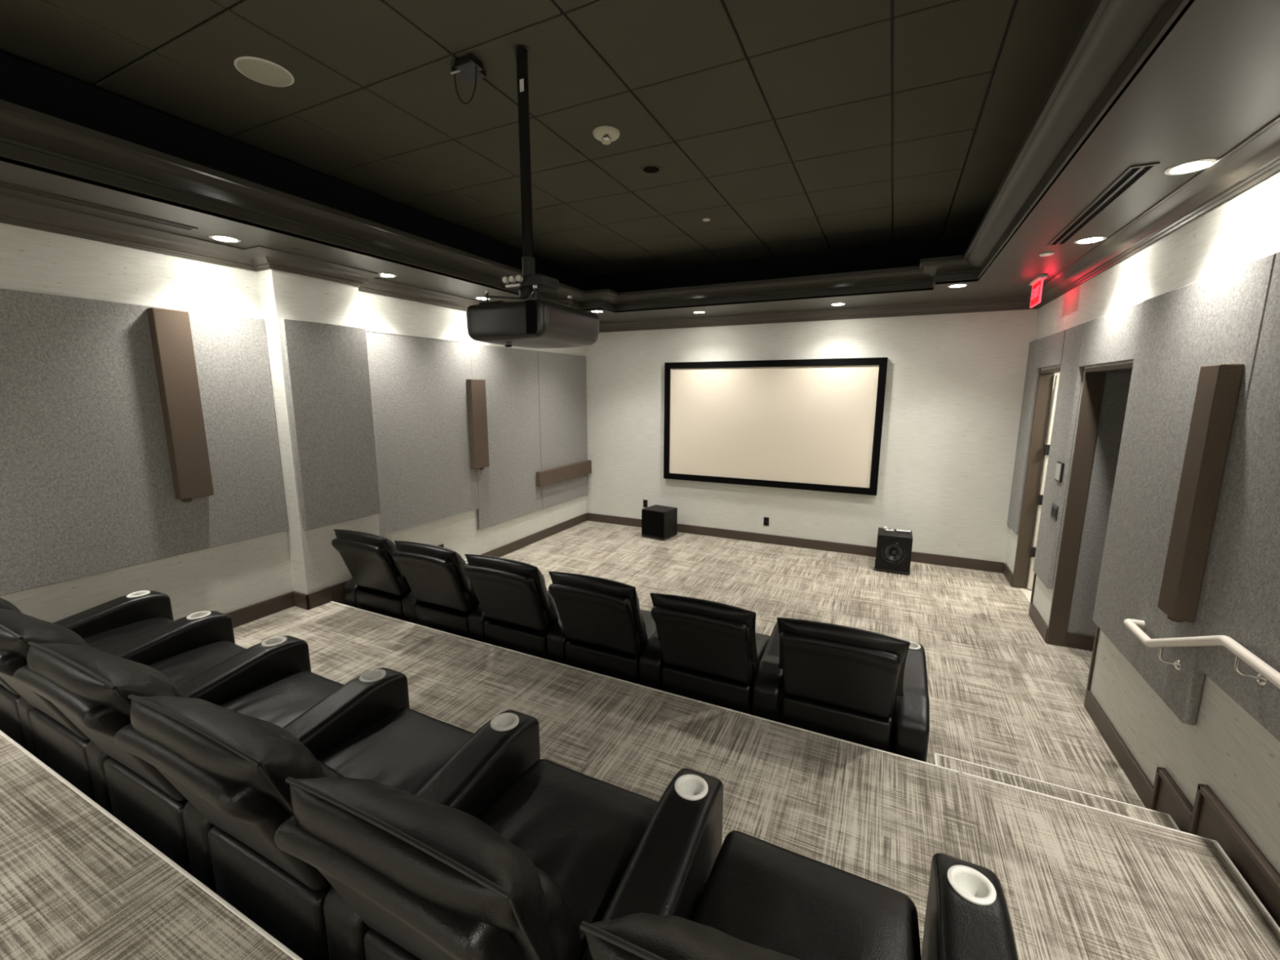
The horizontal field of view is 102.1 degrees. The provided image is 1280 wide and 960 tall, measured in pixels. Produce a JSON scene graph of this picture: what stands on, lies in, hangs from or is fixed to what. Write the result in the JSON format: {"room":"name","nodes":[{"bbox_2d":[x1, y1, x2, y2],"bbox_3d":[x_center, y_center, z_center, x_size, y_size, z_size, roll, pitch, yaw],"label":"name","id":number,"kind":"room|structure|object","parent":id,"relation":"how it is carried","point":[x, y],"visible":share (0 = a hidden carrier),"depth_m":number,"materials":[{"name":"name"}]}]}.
{"room":"home theater","nodes":[
{"label":"home theater","id":0,"kind":"room"},
{"bbox_2d":[0,734,293,959],"bbox_3d":[-1.626,1.702,0.258,5.331,0.720,2.628,5,11,25],"label":"floor","id":1,"kind":"structure","parent":0,"point":[75,884],"depth_m":1.43,"materials":[{"name":"carpet"}]},
{"bbox_2d":[0,729,303,959],"bbox_3d":[-1.046,1.152,1.360,5.320,0.014,0.009,5,11,25],"label":"trim","id":2,"kind":"structure","parent":1,"relation":"attached to","point":[171,862],"depth_m":1.52,"materials":[{"name":"white metal"}]},
{"bbox_2d":[0,222,586,622],"bbox_3d":[-2.761,-0.440,3.866,0.120,3.720,8.700,5,11,25],"label":"wall","id":3,"kind":"structure","parent":0,"point":[224,579],"depth_m":3.41,"materials":[{"name":"paint"}]},
{"bbox_2d":[0,288,288,595],"bbox_3d":[-3.587,-0.073,2.004,0.032,1.552,4.109,5,11,25],"label":"acoustic panel","id":4,"kind":"object","parent":3,"relation":"attached to","point":[86,486],"visible":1,"depth_m":3.01,"materials":[{"name":"grey fabric"}]},
{"bbox_2d":[146,307,213,502],"bbox_3d":[-2.897,-0.456,3.273,0.070,1.194,0.183,5,11,25],"label":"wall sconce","id":5,"kind":"object","parent":4,"relation":"attached to","point":[171,333],"visible":1,"depth_m":3.24,"materials":[{"name":"brown fabric"}]},
{"bbox_2d":[225,512,586,627],"bbox_3d":[-2.059,0.882,5.217,0.188,0.420,6.054,5,11,25],"label":"baseboard","id":6,"kind":"structure","parent":3,"relation":"attached to","point":[335,593],"depth_m":4.04,"materials":[{"name":"brown wood"}]},
{"bbox_2d":[365,330,478,536],"bbox_3d":[-2.114,-0.466,5.041,0.040,1.805,1.361,5,11,25],"label":"acoustic panel","id":7,"kind":"object","parent":3,"relation":"attached to","point":[418,384],"visible":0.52,"depth_m":4.99,"materials":[{"name":"grey fabric"}]},
{"bbox_2d":[466,378,488,469],"bbox_3d":[-1.764,-0.598,5.636,0.070,0.982,0.218,5,11,25],"label":"wall box","id":8,"kind":"object","parent":3,"relation":"attached to","point":[476,388],"visible":1,"depth_m":5.59,"materials":[{"name":"brown wood"}]},
{"bbox_2d":[470,342,542,529],"bbox_3d":[-1.563,-0.534,6.190,0.032,2.047,1.170,5,11,25],"label":"acoustic panel","id":9,"kind":"object","parent":3,"relation":"attached to","point":[508,490],"visible":0.94,"depth_m":6.16,"materials":[{"name":"grey fabric"}]},
{"bbox_2d":[537,351,587,508],"bbox_3d":[-1.056,-0.711,7.229,0.032,2.047,1.157,5,11,25],"label":"acoustic panel","id":10,"kind":"object","parent":3,"relation":"attached to","point":[562,378],"visible":1,"depth_m":7.14,"materials":[{"name":"grey fabric"}]},
{"bbox_2d":[536,460,591,486],"bbox_3d":[-1.038,-0.106,7.253,0.070,0.195,1.281,5,11,25],"label":"wall box","id":11,"kind":"object","parent":10,"relation":"attached to","point":[550,476],"visible":1,"depth_m":7.13,"materials":[{"name":"brown fabric"}]},
{"bbox_2d":[256,269,379,594],"bbox_3d":[-2.501,-0.217,4.137,0.190,2.950,0.660,5,11,25],"label":"wall","id":12,"kind":"structure","parent":0,"point":[316,565],"depth_m":3.90,"materials":[{"name":"paint"}]},
{"bbox_2d":[280,318,381,530],"bbox_3d":[-2.389,-0.428,4.058,0.042,1.542,0.640,5,11,25],"label":"acoustic panel","id":13,"kind":"object","parent":12,"relation":"attached to","point":[326,365],"visible":1,"depth_m":4.00,"materials":[{"name":"grey fabric"}]},
{"bbox_2d":[0,115,1279,332],"bbox_3d":[-0.284,-1.327,2.505,5.374,0.107,8.700,5,11,25],"label":"trim","id":14,"kind":"structure","parent":12,"relation":"attached to","point":[1255,158],"depth_m":3.26,"materials":[{"name":"grey paint"}]},
{"bbox_2d":[330,600,959,773],"bbox_3d":[-0.607,1.133,3.256,4.489,0.014,0.009,5,11,25],"label":"trim","id":15,"kind":"structure","parent":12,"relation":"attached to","point":[720,707],"depth_m":2.84,"materials":[{"name":"white"}]},
{"bbox_2d":[0,51,973,293],"bbox_3d":[-0.302,-1.739,2.387,5.180,0.650,8.600,5,11,25],"label":"crown molding","id":16,"kind":"structure","parent":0,"point":[23,83],"depth_m":3.89,"materials":[{"name":"black paint"}]},
{"bbox_2d":[0,0,1096,276],"bbox_3d":[-0.271,-1.990,2.385,4.900,0.054,8.200,5,11,25],"label":"ceiling","id":17,"kind":"structure","parent":0,"point":[791,126],"depth_m":2.73,"materials":[{"name":"black tile"}]},
{"bbox_2d":[233,56,294,86],"bbox_3d":[-1.829,-1.987,2.522,0.240,0.016,0.240,5,11,25],"label":"ceiling speaker","id":18,"kind":"object","parent":17,"relation":"attached to","point":[260,70],"visible":1,"depth_m":2.50,"materials":[{"name":"beige metal"}]},
{"bbox_2d":[450,53,486,104],"bbox_3d":[-0.817,-1.889,2.479,0.175,0.180,0.150,5,11,25],"label":"cable box","id":19,"kind":"object","parent":17,"relation":"attached to","point":[468,68],"visible":1,"depth_m":2.44,"materials":[{"name":"black plastic"}]},
{"bbox_2d":[466,44,599,348],"bbox_3d":[-0.518,-1.317,2.509,0.455,1.324,0.578,5,11,25],"label":"ceiling projector","id":20,"kind":"object","parent":17,"relation":"hanging from","point":[536,323],"visible":1,"depth_m":2.42,"materials":[{"name":"black"}]},
{"bbox_2d":[525,300,536,333],"bbox_3d":[-0.480,-0.716,2.274,0.050,0.140,0.012,5,11,25],"label":"vent","id":21,"kind":"object","parent":20,"relation":"attached to","point":[531,305],"depth_m":2.27,"materials":[{"name":"black plastic"}]},
{"bbox_2d":[592,125,619,144],"bbox_3d":[-0.203,-2.059,3.112,0.164,0.060,0.164,5,11,25],"label":"smoke detector","id":22,"kind":"object","parent":17,"relation":"attached to","point":[606,135],"visible":1,"depth_m":3.07,"materials":[{"name":"beige plastic"}]},
{"bbox_2d":[640,164,662,174],"bbox_3d":[0.079,-2.174,3.617,0.156,0.014,0.156,5,11,25],"label":"recessed light","id":23,"kind":"object","parent":17,"relation":"in","point":[649,170],"visible":1,"depth_m":3.62,"materials":[{"name":"black metal"}]},
{"bbox_2d":[0,0,1279,323],"bbox_3d":[-0.284,-1.407,2.491,5.474,0.060,8.800,5,11,25],"label":"ceiling","id":24,"kind":"structure","parent":0,"point":[1213,82],"depth_m":2.29,"materials":[{"name":"grey paint"}]},
{"bbox_2d":[0,181,198,231],"bbox_3d":[-2.815,-1.405,2.642,0.085,0.006,0.894,5,11,25],"label":"ceiling vent","id":25,"kind":"object","parent":24,"relation":"in","point":[2,184],"visible":1,"depth_m":2.65,"materials":[{"name":"grey paint"}]},
{"bbox_2d":[208,235,240,242],"bbox_3d":[-2.591,-1.505,3.230,0.158,0.006,0.158,5,11,25],"label":"recessed light","id":26,"kind":"object","parent":24,"relation":"in","point":[218,237],"visible":1,"depth_m":3.22,"materials":[{"name":"white glass"}]},
{"bbox_2d":[378,272,396,277],"bbox_3d":[-2.083,-1.676,4.236,0.158,0.006,0.158,5,11,25],"label":"recessed light","id":27,"kind":"object","parent":24,"relation":"in","point":[386,275],"visible":0.88,"depth_m":4.24,"materials":[{"name":"white plastic"}]},
{"bbox_2d":[475,297,490,300],"bbox_3d":[-1.604,-1.854,5.284,0.158,0.006,0.158,5,11,25],"label":"recessed light","id":28,"kind":"object","parent":24,"relation":"in","point":[477,298],"visible":0.8,"depth_m":5.27,"materials":[{"name":"white glass"}]},
{"bbox_2d":[590,310,603,312],"bbox_3d":[-0.510,-1.996,6.127,0.158,0.006,0.158,5,11,25],"label":"recessed light","id":29,"kind":"object","parent":24,"relation":"in","point":[592,311],"visible":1,"depth_m":6.12,"materials":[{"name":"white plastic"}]},
{"bbox_2d":[0,0,1195,312],"bbox_3d":[-0.317,-1.454,2.359,4.100,0.202,7.170,5,11,25],"label":"trim","id":30,"kind":"structure","parent":24,"relation":"attached to","point":[1116,37],"depth_m":2.67,"materials":[{"name":"grey paint"}]},
{"bbox_2d":[693,311,706,313],"bbox_3d":[0.708,-2.002,6.178,0.158,0.006,0.158,5,11,25],"label":"recessed light","id":31,"kind":"object","parent":24,"relation":"in","point":[695,312],"visible":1,"depth_m":6.16,"materials":[{"name":"white plastic"}]},
{"bbox_2d":[830,302,845,306],"bbox_3d":[2.141,-1.899,5.591,0.158,0.006,0.158,5,11,25],"label":"recessed light","id":32,"kind":"object","parent":24,"relation":"in","point":[834,304],"visible":1,"depth_m":5.57,"materials":[{"name":"white plastic"}]},
{"bbox_2d":[947,284,968,288],"bbox_3d":[2.832,-1.729,4.607,0.158,0.006,0.158,5,11,25],"label":"recessed light","id":33,"kind":"object","parent":24,"relation":"in","point":[954,286],"visible":1,"depth_m":4.61,"materials":[{"name":"white plastic"}]},
{"bbox_2d":[1029,274,1048,307],"bbox_3d":[3.332,-1.578,4.343,0.060,0.213,0.340,5,11,25],"label":"exit sign","id":34,"kind":"object","parent":24,"relation":"hanging from","point":[1037,283],"visible":1,"depth_m":4.30,"materials":[{"name":"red plastic"}]},
{"bbox_2d":[1039,252,1053,256],"bbox_3d":[2.794,-1.548,3.553,0.080,0.008,0.080,5,11,25],"label":"sprinkler cover","id":35,"kind":"object","parent":24,"relation":"attached to","point":[1050,253],"visible":1,"depth_m":3.54,"materials":[{"name":"white plastic"}]},
{"bbox_2d":[1073,235,1106,244],"bbox_3d":[2.803,-1.492,3.220,0.158,0.006,0.158,5,11,25],"label":"recessed light","id":36,"kind":"object","parent":24,"relation":"in","point":[1091,239],"visible":1,"depth_m":3.22,"materials":[{"name":"white glass"}]},
{"bbox_2d":[1047,162,1159,245],"bbox_3d":[2.383,-1.409,2.730,0.095,0.006,1.304,5,11,25],"label":"ceiling vent","id":37,"kind":"object","parent":24,"relation":"in","point":[1133,175],"visible":1,"depth_m":2.54,"materials":[{"name":"grey metal"}]},
{"bbox_2d":[1164,158,1217,175],"bbox_3d":[2.313,-1.314,2.173,0.158,0.006,0.158,5,11,25],"label":"recessed light","id":38,"kind":"object","parent":24,"relation":"in","point":[1190,166],"visible":1,"depth_m":2.17,"materials":[{"name":"white plastic"}]},
{"bbox_2d":[233,601,1279,959],"bbox_3d":[-0.638,1.505,2.306,5.331,0.420,1.827,5,11,25],"label":"floor","id":39,"kind":"structure","parent":0,"point":[1077,882],"depth_m":2.13,"materials":[{"name":"carpet"}]},
{"bbox_2d":[0,590,173,750],"bbox_3d":[-2.679,0.799,2.477,0.678,0.906,0.882,5,11,25],"label":"recliner","id":40,"kind":"object","parent":39,"relation":"on","point":[106,626],"visible":0.24,"depth_m":2.67,"materials":[{"name":"black leather"}]},
{"bbox_2d":[0,597,22,613],"bbox_3d":[-2.764,0.580,2.141,0.570,0.348,0.239,5,11,25],"label":"headrest pillow","id":41,"kind":"object","parent":40,"relation":"on","point":[4,604],"depth_m":2.14,"materials":[{"name":"black leather"}]},
{"bbox_2d":[0,608,246,802],"bbox_3d":[-2.115,0.846,2.209,0.681,0.906,0.882,5,11,25],"label":"recliner","id":42,"kind":"object","parent":39,"relation":"on","point":[182,649],"visible":0.37,"depth_m":2.02,"materials":[{"name":"black leather"}]},
{"bbox_2d":[0,608,88,659],"bbox_3d":[-2.198,0.627,1.872,0.570,0.348,0.239,5,11,25],"label":"headrest pillow","id":43,"kind":"object","parent":42,"relation":"on","point":[17,628],"depth_m":1.73,"materials":[{"name":"black leather"}]},
{"bbox_2d":[13,635,343,875],"bbox_3d":[-1.541,0.894,1.936,0.691,0.906,0.882,5,11,25],"label":"recliner","id":44,"kind":"object","parent":39,"relation":"on","point":[273,681],"visible":0.53,"depth_m":1.65,"materials":[{"name":"black leather"}]},
{"bbox_2d":[26,643,185,716],"bbox_3d":[-1.620,0.675,1.598,0.570,0.348,0.239,5,11,25],"label":"headrest pillow","id":45,"kind":"object","parent":44,"relation":"on","point":[95,682],"depth_m":1.46,"materials":[{"name":"black leather"}]},
{"bbox_2d":[113,667,474,959],"bbox_3d":[-0.952,0.943,1.657,0.696,0.906,0.882,5,11,25],"label":"recliner","id":46,"kind":"object","parent":39,"relation":"on","point":[232,768],"visible":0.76,"depth_m":1.35,"materials":[{"name":"black leather"}]},
{"bbox_2d":[129,695,324,817],"bbox_3d":[-1.028,0.724,1.317,0.570,0.348,0.239,5,11,25],"label":"headrest pillow","id":47,"kind":"object","parent":46,"relation":"on","point":[246,761],"depth_m":1.18,"materials":[{"name":"black leather"}]},
{"bbox_2d":[317,760,344,777],"bbox_3d":[-0.983,0.885,1.449,0.514,0.340,0.244,5,11,25],"label":"cushion","id":48,"kind":"object","parent":46,"relation":"on","point":[325,771],"depth_m":1.33,"materials":[{"name":"black leather"}]},
{"bbox_2d":[274,709,658,959],"bbox_3d":[-0.353,0.993,1.373,0.703,0.906,0.882,5,11,25],"label":"recliner","id":49,"kind":"object","parent":39,"relation":"on","point":[504,852],"visible":0.92,"depth_m":1.03,"materials":[{"name":"black leather"}]},
{"bbox_2d":[288,776,555,959],"bbox_3d":[-0.426,0.774,1.031,0.570,0.348,0.239,5,11,25],"label":"headrest pillow","id":50,"kind":"object","parent":49,"relation":"on","point":[442,862],"depth_m":0.91,"materials":[{"name":"black leather"}]},
{"bbox_2d":[535,866,583,959],"bbox_3d":[-0.381,0.935,1.163,0.514,0.340,0.244,5,11,25],"label":"cushion","id":51,"kind":"object","parent":49,"relation":"on","point":[564,933],"depth_m":1.04,"materials":[{"name":"black leather"}]},
{"bbox_2d":[580,768,1018,959],"bbox_3d":[0.311,1.048,1.058,0.827,0.906,0.882,5,11,25],"label":"recliner","id":52,"kind":"object","parent":39,"relation":"on","point":[682,894],"visible":1,"depth_m":1.22,"materials":[{"name":"black leather"}]},
{"bbox_2d":[585,912,799,959],"bbox_3d":[0.206,0.825,0.745,0.570,0.348,0.239,5,11,25],"label":"headrest pillow","id":53,"kind":"object","parent":52,"relation":"on","point":[640,935],"depth_m":0.75,"materials":[{"name":"black leather"}]},
{"bbox_2d":[583,309,1037,573],"bbox_3d":[1.627,-0.900,6.609,5.614,3.720,0.120,5,11,25],"label":"wall","id":54,"kind":"structure","parent":0,"point":[955,382],"depth_m":6.03,"materials":[{"name":"paint"}]},
{"bbox_2d":[643,499,647,507],"bbox_3d":[0.077,0.343,7.505,0.070,0.114,0.009,5,11,25],"label":"wall outlet","id":55,"kind":"object","parent":54,"relation":"attached to","point":[645,501],"visible":0.96,"depth_m":7.50,"materials":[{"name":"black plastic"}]},
{"bbox_2d":[763,516,768,525],"bbox_3d":[1.653,0.543,6.769,0.070,0.114,0.009,5,11,25],"label":"wall outlet","id":56,"kind":"object","parent":54,"relation":"attached to","point":[766,522],"visible":1,"depth_m":6.77,"materials":[{"name":"black plastic"}]},
{"bbox_2d":[663,357,888,495],"bbox_3d":[1.572,-0.705,6.566,2.730,1.590,0.056,5,11,25],"label":"projection screen","id":57,"kind":"object","parent":54,"relation":"attached to","point":[811,424],"visible":1,"depth_m":6.48,"materials":[{"name":"white fabric"}]},
{"bbox_2d":[586,512,1004,573],"bbox_3d":[1.594,0.766,6.831,5.338,0.120,0.018,5,11,25],"label":"baseboard","id":58,"kind":"structure","parent":54,"relation":"attached to","point":[930,558],"depth_m":6.56,"materials":[{"name":"brown wood"}]},
{"bbox_2d":[500,520,1146,808],"bbox_3d":[1.498,1.257,4.667,7.224,0.121,4.195,5,11,25],"label":"floor","id":59,"kind":"structure","parent":0,"point":[1002,697],"depth_m":4.60,"materials":[{"name":"carpet"}]},
{"bbox_2d":[331,528,411,620],"bbox_3d":[-1.943,0.782,4.231,0.693,0.951,0.882,5,11,25],"label":"recliner","id":60,"kind":"object","parent":59,"relation":"on","point":[379,584],"visible":0.55,"depth_m":3.86,"materials":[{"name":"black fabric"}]},
{"bbox_2d":[334,530,403,577],"bbox_3d":[-2.021,0.541,3.888,0.570,0.348,0.239,5,11,25],"label":"headrest pillow","id":61,"kind":"object","parent":60,"relation":"on","point":[363,553],"depth_m":3.78,"materials":[{"name":"black leather"}]},
{"bbox_2d":[366,573,411,598],"bbox_3d":[-1.976,0.746,4.027,0.514,0.340,0.244,5,11,25],"label":"cushion","id":62,"kind":"object","parent":60,"relation":"on","point":[377,586],"depth_m":3.89,"materials":[{"name":"black leather"}]},
{"bbox_2d":[392,540,479,638],"bbox_3d":[-1.354,0.834,3.951,0.691,0.946,0.882,5,11,25],"label":"recliner","id":63,"kind":"object","parent":59,"relation":"on","point":[442,597],"visible":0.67,"depth_m":3.59,"materials":[{"name":"black leather"}]},
{"bbox_2d":[395,542,470,592],"bbox_3d":[-1.432,0.595,3.609,0.570,0.348,0.239,5,11,25],"label":"headrest pillow","id":64,"kind":"object","parent":63,"relation":"on","point":[424,566],"depth_m":3.50,"materials":[{"name":"black leather"}]},
{"bbox_2d":[463,554,559,659],"bbox_3d":[-0.764,0.885,3.672,0.695,0.942,0.882,5,11,25],"label":"recliner","id":65,"kind":"object","parent":59,"relation":"on","point":[516,611],"visible":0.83,"depth_m":3.31,"materials":[{"name":"black leather"}]},
{"bbox_2d":[466,555,549,610],"bbox_3d":[-0.841,0.648,3.329,0.570,0.348,0.239,5,11,25],"label":"headrest pillow","id":66,"kind":"object","parent":65,"relation":"on","point":[509,584],"depth_m":3.23,"materials":[{"name":"black leather"}]},
{"bbox_2d":[546,571,656,684],"bbox_3d":[-0.171,0.941,3.392,0.693,0.928,0.882,5,11,25],"label":"recliner","id":67,"kind":"object","parent":59,"relation":"on","point":[602,628],"visible":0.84,"depth_m":3.04,"materials":[{"name":"black leather"}]},
{"bbox_2d":[549,573,643,633],"bbox_3d":[-0.248,0.711,3.051,0.570,0.348,0.239,5,11,25],"label":"backrest","id":68,"kind":"object","parent":67,"relation":"on","point":[595,604],"depth_m":2.95,"materials":[{"name":"black leather"}]},
{"bbox_2d":[640,504,677,540],"bbox_3d":[0.266,0.581,7.095,0.372,0.390,0.356,7,12,34],"label":"subwoofer","id":69,"kind":"object","parent":59,"relation":"on","point":[658,522],"visible":1,"depth_m":6.97,"materials":[{"name":"black wood"}]},
{"bbox_2d":[641,509,663,537],"bbox_3d":[0.169,0.585,6.954,0.352,0.339,0.016,7,12,34],"label":"grille","id":70,"kind":"object","parent":69,"relation":"attached to","point":[652,521],"depth_m":6.95,"materials":[{"name":"black fabric"}]},
{"bbox_2d":[639,592,769,715],"bbox_3d":[0.422,0.999,3.112,0.700,0.910,0.882,5,11,25],"label":"recliner","id":71,"kind":"object","parent":59,"relation":"on","point":[708,651],"visible":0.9,"depth_m":2.76,"materials":[{"name":"black leather"}]},
{"bbox_2d":[651,594,757,662],"bbox_3d":[0.348,0.778,2.771,0.570,0.348,0.239,5,11,25],"label":"backrest","id":72,"kind":"object","parent":71,"relation":"on","point":[683,636],"depth_m":2.68,"materials":[{"name":"black leather"}]},
{"bbox_2d":[751,661,756,679],"bbox_3d":[0.393,0.944,2.903,0.514,0.340,0.244,5,11,25],"label":"cushion","id":73,"kind":"object","parent":71,"relation":"on","point":[753,664],"depth_m":2.80,"materials":[{"name":"black leather"}]},
{"bbox_2d":[751,617,929,762],"bbox_3d":[1.085,1.056,2.798,0.830,0.906,0.882,5,11,25],"label":"recliner","id":74,"kind":"object","parent":59,"relation":"on","point":[846,683],"visible":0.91,"depth_m":2.48,"materials":[{"name":"black leather"}]},
{"bbox_2d":[777,618,908,696],"bbox_3d":[0.958,0.833,2.482,0.570,0.348,0.239,5,11,25],"label":"backrest","id":75,"kind":"object","parent":74,"relation":"on","point":[846,673],"depth_m":2.40,"materials":[{"name":"black leather"}]},
{"bbox_2d":[874,527,912,574],"bbox_3d":[2.845,0.795,5.804,0.357,0.415,0.364,5,11,25],"label":"subwoofer","id":76,"kind":"object","parent":59,"relation":"on","point":[894,548],"visible":1,"depth_m":5.66,"materials":[{"name":"black wood"}]},
{"bbox_2d":[896,528,910,533],"bbox_3d":[2.942,0.572,5.781,0.133,0.029,0.030,4,10,22],"label":"connector","id":77,"kind":"object","parent":76,"relation":"on","point":[897,530],"visible":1,"depth_m":5.78,"materials":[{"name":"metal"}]},
{"bbox_2d":[1026,372,1060,581],"bbox_3d":[4.677,-0.124,5.014,1.400,2.500,0.101,5,11,25],"label":"wall","id":78,"kind":"structure","parent":0,"point":[1058,373],"depth_m":5.25,"materials":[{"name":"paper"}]},
{"bbox_2d":[933,755,1176,829],"bbox_3d":[1.830,1.584,2.322,0.886,0.270,0.320,5,11,25],"label":"stair step","id":79,"kind":"structure","parent":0,"point":[1143,815],"depth_m":2.38,"materials":[{"name":"carpet"}]},
{"bbox_2d":[933,752,1180,831],"bbox_3d":[1.834,1.453,2.303,0.898,0.014,0.319,5,11,25],"label":"trim","id":80,"kind":"structure","parent":79,"relation":"attached to","point":[935,753],"depth_m":2.41,"materials":[{"name":"white metal"}]},
{"bbox_2d":[1066,369,1132,635],"bbox_3d":[4.077,0.124,3.559,1.600,2.500,0.100,5,11,25],"label":"wall","id":81,"kind":"structure","parent":0,"point":[1117,384],"depth_m":3.84,"materials":[{"name":"grey fabric"}]},
{"bbox_2d":[1064,631,1094,651],"bbox_3d":[4.049,1.306,3.708,1.600,0.120,0.018,5,11,25],"label":"baseboard","id":82,"kind":"structure","parent":81,"relation":"attached to","point":[1078,641],"depth_m":4.00,"materials":[{"name":"brown wood"}]},
{"bbox_2d":[1005,170,1279,874],"bbox_3d":[2.180,-0.029,1.522,0.100,3.720,8.700,5,11,25],"label":"wall","id":83,"kind":"structure","parent":0,"point":[1226,750],"depth_m":2.35,"materials":[{"name":"paint"}]},
{"bbox_2d":[1003,563,1013,586],"bbox_3d":[3.909,1.001,5.486,0.018,0.120,0.432,5,11,25],"label":"baseboard","id":84,"kind":"structure","parent":83,"relation":"attached to","point":[1007,572],"depth_m":5.46,"materials":[{"name":"brown wood"}]},
{"bbox_2d":[1011,367,1060,603],"bbox_3d":[3.699,0.086,4.757,0.114,2.169,0.774,5,11,25],"label":"door frame","id":85,"kind":"structure","parent":83,"relation":"in","point":[1046,378],"depth_m":5.07,"materials":[{"name":"brown wood"}]},
{"bbox_2d":[1026,375,1059,589],"bbox_3d":[4.265,0.087,4.872,0.820,2.110,0.064,5,11,25],"label":"door","id":86,"kind":"structure","parent":85,"relation":"attached to","point":[1031,574],"depth_m":5.03,"materials":[{"name":"beige paint"}]},
{"bbox_2d":[1028,602,1048,642],"bbox_3d":[3.358,1.193,4.357,0.018,0.120,0.570,5,11,25],"label":"baseboard","id":87,"kind":"structure","parent":83,"relation":"attached to","point":[1039,623],"depth_m":4.33,"materials":[{"name":"brown wood"}]},
{"bbox_2d":[1007,302,1142,589],"bbox_3d":[3.411,-0.192,4.251,0.032,2.047,2.726,5,11,25],"label":"acoustic panel","id":88,"kind":"object","parent":83,"relation":"attached to","point":[1111,338],"visible":0.92,"depth_m":4.10,"materials":[{"name":"grey fabric"}]},
{"bbox_2d":[1050,502,1057,520],"bbox_3d":[3.267,0.252,4.081,0.010,0.116,0.150,5,11,25],"label":"light switch","id":89,"kind":"object","parent":88,"relation":"attached to","point":[1054,511],"visible":1,"depth_m":4.07,"materials":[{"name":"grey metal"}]},
{"bbox_2d":[1054,461,1064,482],"bbox_3d":[3.260,-0.064,4.022,0.019,0.150,0.140,5,11,25],"label":"wall control panel","id":90,"kind":"object","parent":88,"relation":"attached to","point":[1060,465],"visible":1,"depth_m":3.98,"materials":[{"name":"white plastic"}]},
{"bbox_2d":[1045,363,1133,702],"bbox_3d":[3.081,0.319,3.494,0.114,2.134,0.944,5,11,25],"label":"door frame","id":91,"kind":"structure","parent":83,"relation":"in","point":[1094,378],"depth_m":3.87,"materials":[{"name":"brown"}]},
{"bbox_2d":[961,771,1279,933],"bbox_3d":[1.389,1.475,1.283,0.823,0.014,1.888,5,11,25],"label":"trim","id":92,"kind":"structure","parent":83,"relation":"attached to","point":[1217,844],"depth_m":2.00,"materials":[{"name":"white metal"}]},
{"bbox_2d":[1084,689,1279,927],"bbox_3d":[2.096,1.487,1.763,0.030,0.410,3.342,5,11,25],"label":"baseboard","id":93,"kind":"structure","parent":83,"relation":"attached to","point":[1210,819],"depth_m":2.07,"materials":[{"name":"brown wood"}]},
{"bbox_2d":[1092,253,1276,725],"bbox_3d":[2.571,0.022,2.529,0.042,1.892,1.118,5,11,25],"label":"acoustic panel","id":94,"kind":"object","parent":83,"relation":"attached to","point":[1218,318],"visible":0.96,"depth_m":2.49,"materials":[{"name":"grey fabric"}]},
{"bbox_2d":[1157,363,1244,622],"bbox_3d":[2.331,0.073,2.163,0.070,1.087,0.150,5,11,25],"label":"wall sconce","id":95,"kind":"object","parent":94,"relation":"attached to","point":[1218,388],"visible":1,"depth_m":2.12,"materials":[{"name":"brown fabric"}]},
{"bbox_2d":[1124,618,1279,688],"bbox_3d":[1.969,0.789,1.535,0.078,0.330,2.394,5,11,25],"label":"handrail","id":96,"kind":"object","parent":83,"relation":"attached to","point":[1265,672],"visible":1,"depth_m":1.90,"materials":[{"name":"beige metal"}]},
{"bbox_2d":[1195,251,1279,742],"bbox_3d":[1.970,0.098,1.276,0.042,1.622,1.642,5,11,25],"label":"acoustic panel","id":97,"kind":"object","parent":83,"relation":"attached to","point":[1243,605],"visible":1,"depth_m":1.87,"materials":[{"name":"grey fabric"}]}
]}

